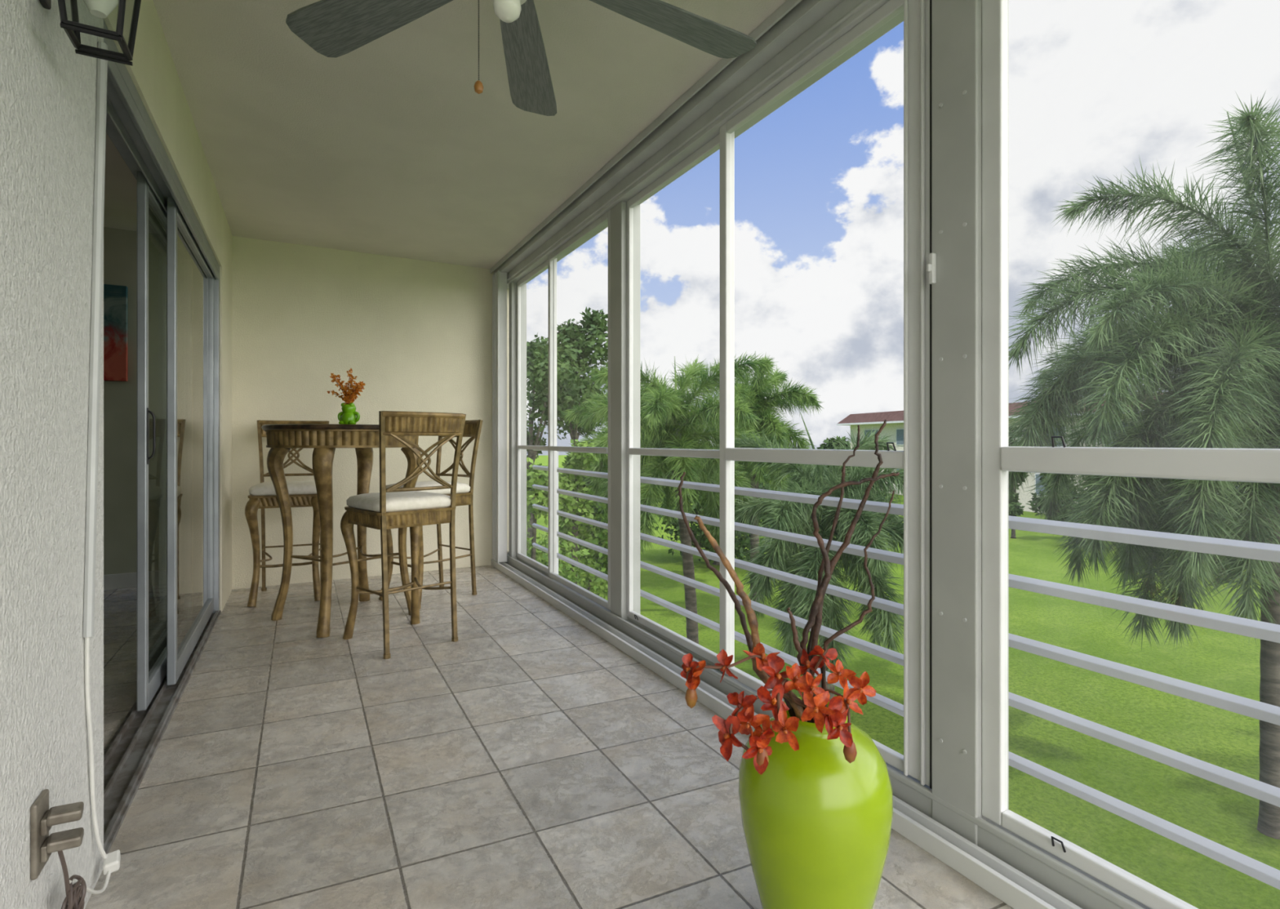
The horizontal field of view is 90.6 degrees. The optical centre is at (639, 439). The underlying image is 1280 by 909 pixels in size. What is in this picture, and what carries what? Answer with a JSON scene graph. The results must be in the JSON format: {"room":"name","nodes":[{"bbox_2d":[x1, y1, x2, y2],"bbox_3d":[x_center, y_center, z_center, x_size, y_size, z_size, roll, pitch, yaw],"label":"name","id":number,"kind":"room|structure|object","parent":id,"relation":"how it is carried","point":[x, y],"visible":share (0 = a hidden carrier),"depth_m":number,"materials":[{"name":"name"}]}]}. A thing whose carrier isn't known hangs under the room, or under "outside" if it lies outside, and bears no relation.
{"room":"sunroom","nodes":[
{"label":"sunroom","id":0,"kind":"room"},
{"bbox_2d":[0,0,103,908],"bbox_3d":[-0.615,-0.190,0.100,0.150,2.440,3.155,0,0,-28],"label":"wall","id":1,"kind":"structure","parent":0,"point":[48,89],"depth_m":1.18,"materials":[{"name":"grey paint"}]},
{"bbox_2d":[30,788,84,879],"bbox_3d":[-1.055,0.708,1.154,0.066,0.132,0.064,0,0,-28],"label":"wall outlet","id":2,"kind":"object","parent":1,"relation":"attached to","point":[42,844],"visible":1,"depth_m":1.14,"materials":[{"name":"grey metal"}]},
{"bbox_2d":[57,849,86,908],"bbox_3d":[-1.085,0.834,1.209,0.020,0.191,0.112,0,0,-28],"label":"coil","id":3,"kind":"object","parent":2,"relation":"hanging from","point":[75,891],"visible":0.98,"depth_m":1.20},
{"bbox_2d":[39,0,141,66],"bbox_3d":[-1.008,-0.919,1.162,0.158,0.393,0.136,0,0,-28],"label":"wall lantern","id":4,"kind":"object","parent":1,"relation":"attached to","point":[99,8],"visible":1,"depth_m":1.17,"materials":[{"name":"black metal"}]},
{"bbox_2d":[83,41,107,637],"bbox_3d":[-1.237,-0.250,1.439,0.019,1.362,0.139,0,0,-28],"label":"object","id":5,"kind":"object","parent":1,"relation":"attached to","point":[102,64],"visible":1,"depth_m":1.43,"materials":[{"name":"metal"}]},
{"bbox_2d":[63,636,120,893],"bbox_3d":[-1.167,0.719,1.342,0.045,0.579,0.352,0,0,-28],"label":"power cord","id":6,"kind":"object","parent":5,"relation":"hanging from","point":[111,864],"visible":0.94,"depth_m":1.42,"materials":[{"name":"white plastic"}]},
{"bbox_2d":[103,226,137,574],"bbox_3d":[-4.503,-0.220,3.999,3.030,2.500,0.100,0,0,-28],"label":"wall","id":7,"kind":"structure","parent":0,"point":[120,246],"depth_m":4.42,"materials":[{"name":"beige paint"}]},
{"bbox_2d":[103,284,128,381],"bbox_3d":[-3.865,-0.740,4.259,0.660,0.660,0.040,0,0,-28],"label":"painting","id":8,"kind":"object","parent":7,"relation":"attached to","point":[115,296],"visible":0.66,"depth_m":4.37,"materials":[{"name":"fabric"}]},
{"bbox_2d":[103,572,137,589],"bbox_3d":[-4.475,0.980,3.946,3.030,0.100,0.020,0,0,-28],"label":"baseboard","id":9,"kind":"structure","parent":7,"relation":"attached to","point":[120,580],"depth_m":4.40,"materials":[{"name":"white metal"}]},
{"bbox_2d":[103,133,137,231],"bbox_3d":[-3.418,-1.520,1.971,3.030,0.100,4.700,0,0,-28],"label":"ceiling","id":10,"kind":"structure","parent":0,"point":[120,210],"depth_m":3.77,"materials":[{"name":"paint"}]},
{"bbox_2d":[103,0,232,611],"bbox_3d":[-2.120,-0.190,2.914,0.150,2.440,3.229,0,0,-28],"label":"wall","id":11,"kind":"structure","parent":0,"point":[153,73],"depth_m":2.79,"materials":[{"name":"beige paint"}]},
{"bbox_2d":[103,20,221,853],"bbox_3d":[-1.968,-0.005,2.625,0.145,2.070,2.575,0,0,-28],"label":"door","id":12,"kind":"structure","parent":11,"relation":"attached to","point":[178,268],"depth_m":2.59,"materials":[{"name":"glass"}]},
{"bbox_2d":[232,235,509,589],"bbox_3d":[-2.014,-0.140,4.879,2.190,2.740,0.136,0,0,-28],"label":"wall","id":13,"kind":"structure","parent":0,"point":[417,334],"depth_m":4.71,"materials":[{"name":"beige paint"}]},
{"bbox_2d":[505,551,1151,908],"bbox_3d":[0.412,0.980,2.479,0.135,0.100,6.384,0,0,-28],"label":"sill","id":14,"kind":"structure","parent":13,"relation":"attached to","point":[1082,889],"depth_m":1.63,"materials":[{"name":"grey paint"}]},
{"bbox_2d":[152,0,786,268],"bbox_3d":[-0.504,-1.480,2.055,2.190,0.140,6.500,0,0,-28],"label":"ceiling","id":15,"kind":"structure","parent":0,"point":[388,145],"depth_m":2.75,"materials":[{"name":"paint"}]},
{"bbox_2d":[285,0,756,115],"bbox_3d":[-0.308,-1.103,1.462,1.432,0.614,1.330,0,0,-28],"label":"ceiling fan","id":16,"kind":"object","parent":15,"relation":"hanging from","point":[335,28],"visible":1,"depth_m":1.72,"materials":[{"name":"grey wood"}]},
{"bbox_2d":[490,0,844,274],"bbox_3d":[0.312,-1.377,2.425,0.093,0.065,6.384,0,0,-28],"label":"ceiling beam","id":17,"kind":"structure","parent":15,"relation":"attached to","point":[793,18],"depth_m":2.62,"materials":[{"name":"metal"}]},
{"bbox_2d":[506,0,903,288],"bbox_3d":[0.408,-1.335,2.477,0.145,0.150,6.384,0,0,-28],"label":"frame","id":18,"kind":"structure","parent":15,"relation":"attached to","point":[848,14],"depth_m":2.46,"materials":[{"name":"metal"}]},
{"bbox_2d":[516,257,556,573],"bbox_3d":[-0.779,-0.165,4.689,0.031,2.190,0.845,0,0,-28],"label":"window","id":19,"kind":"structure","parent":18,"relation":"in","point":[542,267],"depth_m":4.58,"materials":[{"name":"white metal"}]},
{"bbox_2d":[547,208,610,609],"bbox_3d":[-0.387,-0.165,3.893,0.031,2.190,0.990,0,0,-28],"label":"window","id":20,"kind":"structure","parent":18,"relation":"in","point":[606,217],"depth_m":3.91,"materials":[{"name":"metal"}]},
{"bbox_2d":[626,131,734,663],"bbox_3d":[0.149,-0.165,2.946,0.039,2.190,0.915,0,0,-28],"label":"window","id":21,"kind":"structure","parent":18,"relation":"in","point":[712,145],"depth_m":3.04,"materials":[{"name":"white metal"}]},
{"bbox_2d":[720,0,929,786],"bbox_3d":[0.553,-0.165,2.127,0.041,2.190,0.970,0,0,-28],"label":"window","id":22,"kind":"structure","parent":18,"relation":"in","point":[914,459],"depth_m":1.75,"materials":[{"name":"white metal"}]},
{"bbox_2d":[982,0,1279,908],"bbox_3d":[1.096,-0.165,1.116,0.044,2.190,1.035,0,0,-28],"label":"window","id":23,"kind":"structure","parent":18,"relation":"in","point":[1255,464],"depth_m":1.53,"materials":[{"name":"white metal"}]},
{"bbox_2d":[84,564,1013,908],"bbox_3d":[-1.952,1.140,1.508,5.180,0.220,6.900,0,0,-28],"label":"floor","id":24,"kind":"structure","parent":0,"point":[524,760],"depth_m":1.95,"materials":[{"name":"tile"}]},
{"bbox_2d":[244,419,328,606],"bbox_3d":[-2.329,0.449,4.216,0.445,1.173,0.548,0,0,-23],"label":"bar stool","id":25,"kind":"object","parent":24,"relation":"on","point":[263,495],"visible":0.63,"depth_m":4.05,"materials":[{"name":"brown wood"}]},
{"bbox_2d":[248,480,316,495],"bbox_3d":[-2.315,0.310,4.183,0.415,0.072,0.430,0,0,-23],"label":"seat cushion","id":26,"kind":"object","parent":25,"relation":"on","point":[295,487],"depth_m":4.01,"materials":[{"name":"beige fabric"}]},
{"bbox_2d":[261,423,421,637],"bbox_3d":[-1.716,0.474,3.697,0.850,1.116,0.850,0,0,-28],"label":"pub table","id":27,"kind":"object","parent":24,"relation":"on","point":[324,438],"visible":0.87,"depth_m":3.40,"materials":[{"name":"wood"}]},
{"bbox_2d":[337,402,359,423],"bbox_3d":[-1.629,-0.147,3.544,0.112,0.126,0.093,0,0,-28],"label":"ceramic planter","id":28,"kind":"object","parent":27,"relation":"on","point":[348,415],"visible":0.97,"depth_m":3.52,"materials":[{"name":"green ceramic"}]},
{"bbox_2d":[326,368,364,404],"bbox_3d":[-1.645,-0.286,3.546,0.228,0.245,0.162,0,0,6],"label":"flower sprig","id":29,"kind":"object","parent":28,"relation":"in","point":[350,395],"visible":0.99,"depth_m":3.53,"materials":[{"name":"plant"}]},
{"bbox_2d":[340,410,466,658],"bbox_3d":[-1.221,0.449,3.266,0.548,1.173,0.445,0,0,44],"label":"bar stool","id":30,"kind":"object","parent":24,"relation":"on","point":[393,507],"visible":1,"depth_m":3.15,"materials":[{"name":"brown wood"}]},
{"bbox_2d":[346,490,450,511],"bbox_3d":[-1.247,0.310,3.290,0.430,0.072,0.415,0,0,44],"label":"seat cushion","id":31,"kind":"object","parent":30,"relation":"on","point":[412,500],"depth_m":3.15,"materials":[{"name":"beige fabric"}]},
{"bbox_2d":[378,419,482,608],"bbox_3d":[-1.370,0.449,4.168,0.445,1.173,0.548,0,0,37],"label":"bar stool","id":32,"kind":"object","parent":24,"relation":"on","point":[464,492],"visible":0.5,"depth_m":4.20,"materials":[{"name":"brown wood"}]},
{"bbox_2d":[386,480,470,494],"bbox_3d":[-1.391,0.310,4.140,0.415,0.072,0.430,0,0,37],"label":"seat cushion","id":33,"kind":"object","parent":32,"relation":"on","point":[461,488],"depth_m":4.05,"materials":[{"name":"beige fabric"}]},
{"bbox_2d":[509,281,526,558],"bbox_3d":[-0.984,-0.115,5.101,0.125,2.290,0.075,0,0,-28],"label":"window post","id":34,"kind":"object","parent":24,"relation":"on","point":[513,286],"visible":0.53,"depth_m":5.08,"materials":[{"name":"white metal"}]},
{"bbox_2d":[610,200,639,619],"bbox_3d":[-0.079,-0.115,3.419,0.115,2.290,0.135,0,0,-28],"label":"window post","id":35,"kind":"object","parent":24,"relation":"on","point":[618,212],"visible":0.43,"depth_m":3.37,"materials":[{"name":"white metal"}]},
{"bbox_2d":[491,558,1082,908],"bbox_3d":[0.308,1.005,2.424,0.070,0.050,6.384,0,0,-28],"label":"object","id":36,"kind":"object","parent":24,"relation":"on","point":[1005,882],"visible":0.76,"depth_m":1.62,"materials":[{"name":"white metal"}]},
{"bbox_2d":[492,270,506,563],"bbox_3d":[-1.144,-0.188,5.147,0.077,2.335,0.201,0,0,-28],"label":"window post","id":37,"kind":"object","parent":36,"relation":"on","point":[499,278],"visible":1,"depth_m":5.07,"materials":[{"name":"white metal"}]},
{"bbox_2d":[738,696,893,908],"bbox_3d":[0.350,0.787,1.280,0.299,0.486,0.299,0,0,-28],"label":"floor vase","id":38,"kind":"object","parent":24,"relation":"on","point":[816,824],"visible":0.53,"depth_m":1.16,"materials":[{"name":"ceramic"}]},
{"bbox_2d":[678,471,795,716],"bbox_3d":[0.211,0.489,1.315,0.265,0.843,0.034,0,0,14],"label":"branch","id":39,"kind":"object","parent":38,"relation":"in","point":[737,606],"visible":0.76,"depth_m":1.33,"materials":[{"name":"brown plant"}]},
{"bbox_2d":[680,642,802,707],"bbox_3d":[0.219,0.507,1.238,0.292,0.207,0.071,0,0,-20],"label":"orchid spray","id":40,"kind":"object","parent":38,"relation":"in","point":[691,668],"visible":0.84,"depth_m":1.21,"materials":[{"name":"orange plant"}]},
{"bbox_2d":[693,515,807,721],"bbox_3d":[0.230,0.532,1.284,0.242,0.756,0.034,0,0,8],"label":"branch","id":41,"kind":"object","parent":38,"relation":"in","point":[751,615],"visible":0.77,"depth_m":1.28,"materials":[{"name":"brown plant"}]},
{"bbox_2d":[711,689,804,774],"bbox_3d":[0.256,0.529,1.182,0.109,0.162,0.291,0,0,43],"label":"orchid spray","id":42,"kind":"object","parent":38,"relation":"in","point":[759,740],"visible":0.96,"depth_m":1.11,"materials":[{"name":"red plant"}]},
{"bbox_2d":[756,653,813,751],"bbox_3d":[0.284,0.510,1.198,0.092,0.201,0.222,0,0,29],"label":"orchid spray","id":43,"kind":"object","parent":38,"relation":"in","point":[775,703],"visible":0.91,"depth_m":1.15,"materials":[{"name":"red plant"}]},
{"bbox_2d":[786,607,816,697],"bbox_3d":[0.330,0.620,1.256,0.076,0.580,0.027,0,0,-21],"label":"branch","id":44,"kind":"object","parent":38,"relation":"in","point":[796,642],"visible":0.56,"depth_m":1.25,"materials":[{"name":"brown plant"}]},
{"bbox_2d":[795,644,857,722],"bbox_3d":[0.329,0.498,1.207,0.118,0.225,0.116,0,0,-28],"label":"orchid spray","id":45,"kind":"object","parent":38,"relation":"in","point":[817,661],"visible":0.79,"depth_m":1.20,"materials":[{"name":"red plant"}]},
{"bbox_2d":[802,424,859,710],"bbox_3d":[0.396,0.439,1.323,0.129,0.942,0.039,0,0,-17],"label":"branch","id":46,"kind":"object","parent":38,"relation":"in","point":[843,473],"visible":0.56,"depth_m":1.33,"materials":[{"name":"brown plant"}]},
{"bbox_2d":[800,671,876,763],"bbox_3d":[0.346,0.519,1.172,0.140,0.183,0.181,0,0,41],"label":"orchid spray","id":47,"kind":"object","parent":38,"relation":"in","point":[834,715],"visible":0.97,"depth_m":1.12,"materials":[{"name":"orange plant"}]},
{"bbox_2d":[808,419,886,677],"bbox_3d":[0.425,0.434,1.305,0.163,0.952,0.030,0,0,-4],"label":"branch","id":48,"kind":"object","parent":38,"relation":"in","point":[818,621],"visible":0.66,"depth_m":1.30,"materials":[{"name":"brown plant"}]},
{"bbox_2d":[800,471,899,722],"bbox_3d":[0.418,0.486,1.268,0.192,0.847,0.040,0,0,9],"label":"branch","id":49,"kind":"object","parent":38,"relation":"in","point":[814,611],"visible":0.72,"depth_m":1.27,"materials":[{"name":"brown plant"}]},
{"bbox_2d":[820,489,894,722],"bbox_3d":[0.430,0.505,1.267,0.151,0.811,0.034,0,0,16],"label":"branch","id":50,"kind":"object","parent":38,"relation":"in","point":[823,668],"visible":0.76,"depth_m":1.26,"materials":[{"name":"brown plant"}]},
{"bbox_2d":[926,0,1008,844],"bbox_3d":[0.842,-0.115,1.648,0.160,2.290,0.143,0,0,-28],"label":"window post","id":51,"kind":"object","parent":24,"relation":"on","point":[954,267],"visible":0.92,"depth_m":1.61,"materials":[{"name":"white metal"}]},
{"bbox_2d":[526,454,1279,908],"bbox_3d":[43.479,4.030,45.930,240.000,0.001,280.000,0,0,-28],"label":"lawn","id":52,"kind":"structure","parent":0,"point":[1226,816],"depth_m":9.46,"materials":[{"name":"green plant"}]},
{"bbox_2d":[526,457,582,586],"bbox_3d":[-1.346,2.070,7.639,1.355,4.139,1.104,0,0,-28],"label":"leafy shrub","id":53,"kind":"object","parent":52,"relation":"on","point":[542,475],"visible":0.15,"depth_m":7.43,"materials":[{"name":"green plant"}]},
{"bbox_2d":[526,336,586,555],"bbox_3d":[-3.000,0.556,17.747,3.083,6.959,2.554,0,0,-28],"label":"leafy tree","id":54,"kind":"object","parent":52,"relation":"on","point":[536,353],"visible":0.59,"depth_m":17.88,"materials":[{"name":"green plant"}]},
{"bbox_2d":[526,438,608,599],"bbox_3d":[-1.087,2.061,9.496,1.425,4.171,1.730,0,0,45],"label":"leafy shrub","id":55,"kind":"object","parent":52,"relation":"on","point":[576,460],"visible":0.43,"depth_m":9.47,"materials":[{"name":"green plant"}]},
{"bbox_2d":[526,306,608,445],"bbox_3d":[-2.526,-0.348,22.099,3.671,8.766,3.306,0,0,36],"label":"leafy tree","id":56,"kind":"object","parent":52,"relation":"on","point":[584,344],"visible":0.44,"depth_m":21.93,"materials":[{"name":"green plant"}]},
{"bbox_2d":[558,457,608,577],"bbox_3d":[-1.393,2.023,18.455,2.367,4.270,2.673,0,0,-7],"label":"leafy shrub","id":57,"kind":"object","parent":52,"relation":"on","point":[584,479],"visible":0.05,"depth_m":17.91,"materials":[{"name":"green plant"}]},
{"bbox_2d":[563,364,688,510],"bbox_3d":[-0.211,1.122,15.039,3.241,5.816,3.641,0,0,-4],"label":"palm tree","id":58,"kind":"object","parent":52,"relation":"on","point":[575,412],"visible":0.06,"depth_m":14.59,"materials":[{"name":"green plant"}]},
{"bbox_2d":[577,351,781,644],"bbox_3d":[0.574,1.258,10.622,3.359,5.545,3.292,0,0,25],"label":"palm tree","id":59,"kind":"object","parent":52,"relation":"on","point":[670,422],"visible":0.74,"depth_m":10.26,"materials":[{"name":"green plant"}]},
{"bbox_2d":[654,460,766,564],"bbox_3d":[2.304,2.295,20.521,3.654,3.881,4.087,0,0,-28],"label":"leafy shrub","id":60,"kind":"object","parent":52,"relation":"on","point":[702,540],"visible":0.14,"depth_m":19.93,"materials":[{"name":"green plant"}]},
{"bbox_2d":[691,351,823,600],"bbox_3d":[2.835,0.945,15.657,3.616,6.170,3.246,0,0,-28],"label":"palm tree","id":61,"kind":"object","parent":52,"relation":"on","point":[757,394],"visible":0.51,"depth_m":15.09,"materials":[{"name":"green plant"}]},
{"bbox_2d":[749,445,823,541],"bbox_3d":[6.196,2.242,25.047,4.537,4.010,3.773,0,0,-28],"label":"leafy shrub","id":62,"kind":"object","parent":52,"relation":"on","point":[761,485],"visible":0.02,"depth_m":24.55,"materials":[{"name":"green plant"}]},
{"bbox_2d":[717,412,903,699],"bbox_3d":[2.601,1.821,8.885,2.875,4.419,2.993,0,0,-28],"label":"palm tree","id":63,"kind":"object","parent":52,"relation":"on","point":[793,517],"visible":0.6,"depth_m":8.34,"materials":[{"name":"green plant"}]},
{"bbox_2d":[816,435,850,474],"bbox_3d":[22.039,2.116,66.471,6.261,5.230,7.247,0,0,-28],"label":"leafy tree","id":64,"kind":"object","parent":52,"relation":"on","point":[827,446],"visible":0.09,"depth_m":65.92,"materials":[{"name":"green plant"}]},
{"bbox_2d":[839,466,893,502],"bbox_3d":[10.161,2.458,29.090,3.292,3.580,2.899,0,0,-28],"label":"leafy tree","id":65,"kind":"object","parent":52,"relation":"on","point":[884,495],"visible":0.02,"depth_m":28.65,"materials":[{"name":"green plant"}]},
{"bbox_2d":[1008,425,1029,537],"bbox_3d":[15.294,1.752,25.998,1.399,4.749,1.614,0,0,-28],"label":"leafy tree","id":66,"kind":"object","parent":52,"relation":"on","point":[1014,504],"visible":0.17,"depth_m":25.79,"materials":[{"name":"green plant"}]},
{"bbox_2d":[836,391,1248,513],"bbox_3d":[28.545,0.930,29.967,11.620,6.200,51.600,0,0,-14],"label":"apartment building","id":67,"kind":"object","parent":52,"relation":"on","point":[894,427],"visible":0.06,"depth_m":46.78,"materials":[{"name":"white paint"}]},
{"bbox_2d":[1026,472,1078,521],"bbox_3d":[18.495,2.373,28.035,2.271,3.648,2.096,0,0,-28],"label":"leafy shrub","id":68,"kind":"object","parent":52,"relation":"on","point":[1035,498],"visible":0.12,"depth_m":28.01,"materials":[{"name":"green plant"}]},
{"bbox_2d":[1059,474,1122,543],"bbox_3d":[17.124,2.395,23.825,2.583,3.614,2.316,0,0,-28],"label":"leafy shrub","id":69,"kind":"object","parent":52,"relation":"on","point":[1073,497],"visible":0.02,"depth_m":23.89,"materials":[{"name":"green plant"}]},
{"bbox_2d":[1008,90,1279,839],"bbox_3d":[6.501,0.330,6.473,4.923,7.401,5.123,0,0,44],"label":"palm tree","id":70,"kind":"object","parent":52,"relation":"on","point":[1223,341],"visible":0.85,"depth_m":6.23,"materials":[{"name":"green plant"}]},
{"bbox_2d":[1208,495,1252,578],"bbox_3d":[16.913,2.857,18.488,1.909,2.611,2.196,0,0,-28],"label":"leafy shrub","id":71,"kind":"object","parent":52,"relation":"on","point":[1231,563],"visible":0.02,"depth_m":18.05,"materials":[{"name":"green plant"}]},
{"bbox_3d":[0.551,1.230,2.574,0.240,0.100,6.620,0,0,-28],"label":"balcony slab","id":72,"kind":"object","parent":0,"visible":0},
{"bbox_2d":[532,449,1279,888],"bbox_3d":[0.637,0.615,2.552,0.060,1.130,6.500,0,0,-28],"label":"balcony railing","id":73,"kind":"object","parent":72,"relation":"on","point":[1263,791],"visible":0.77,"depth_m":1.60,"materials":[{"name":"white metal"}]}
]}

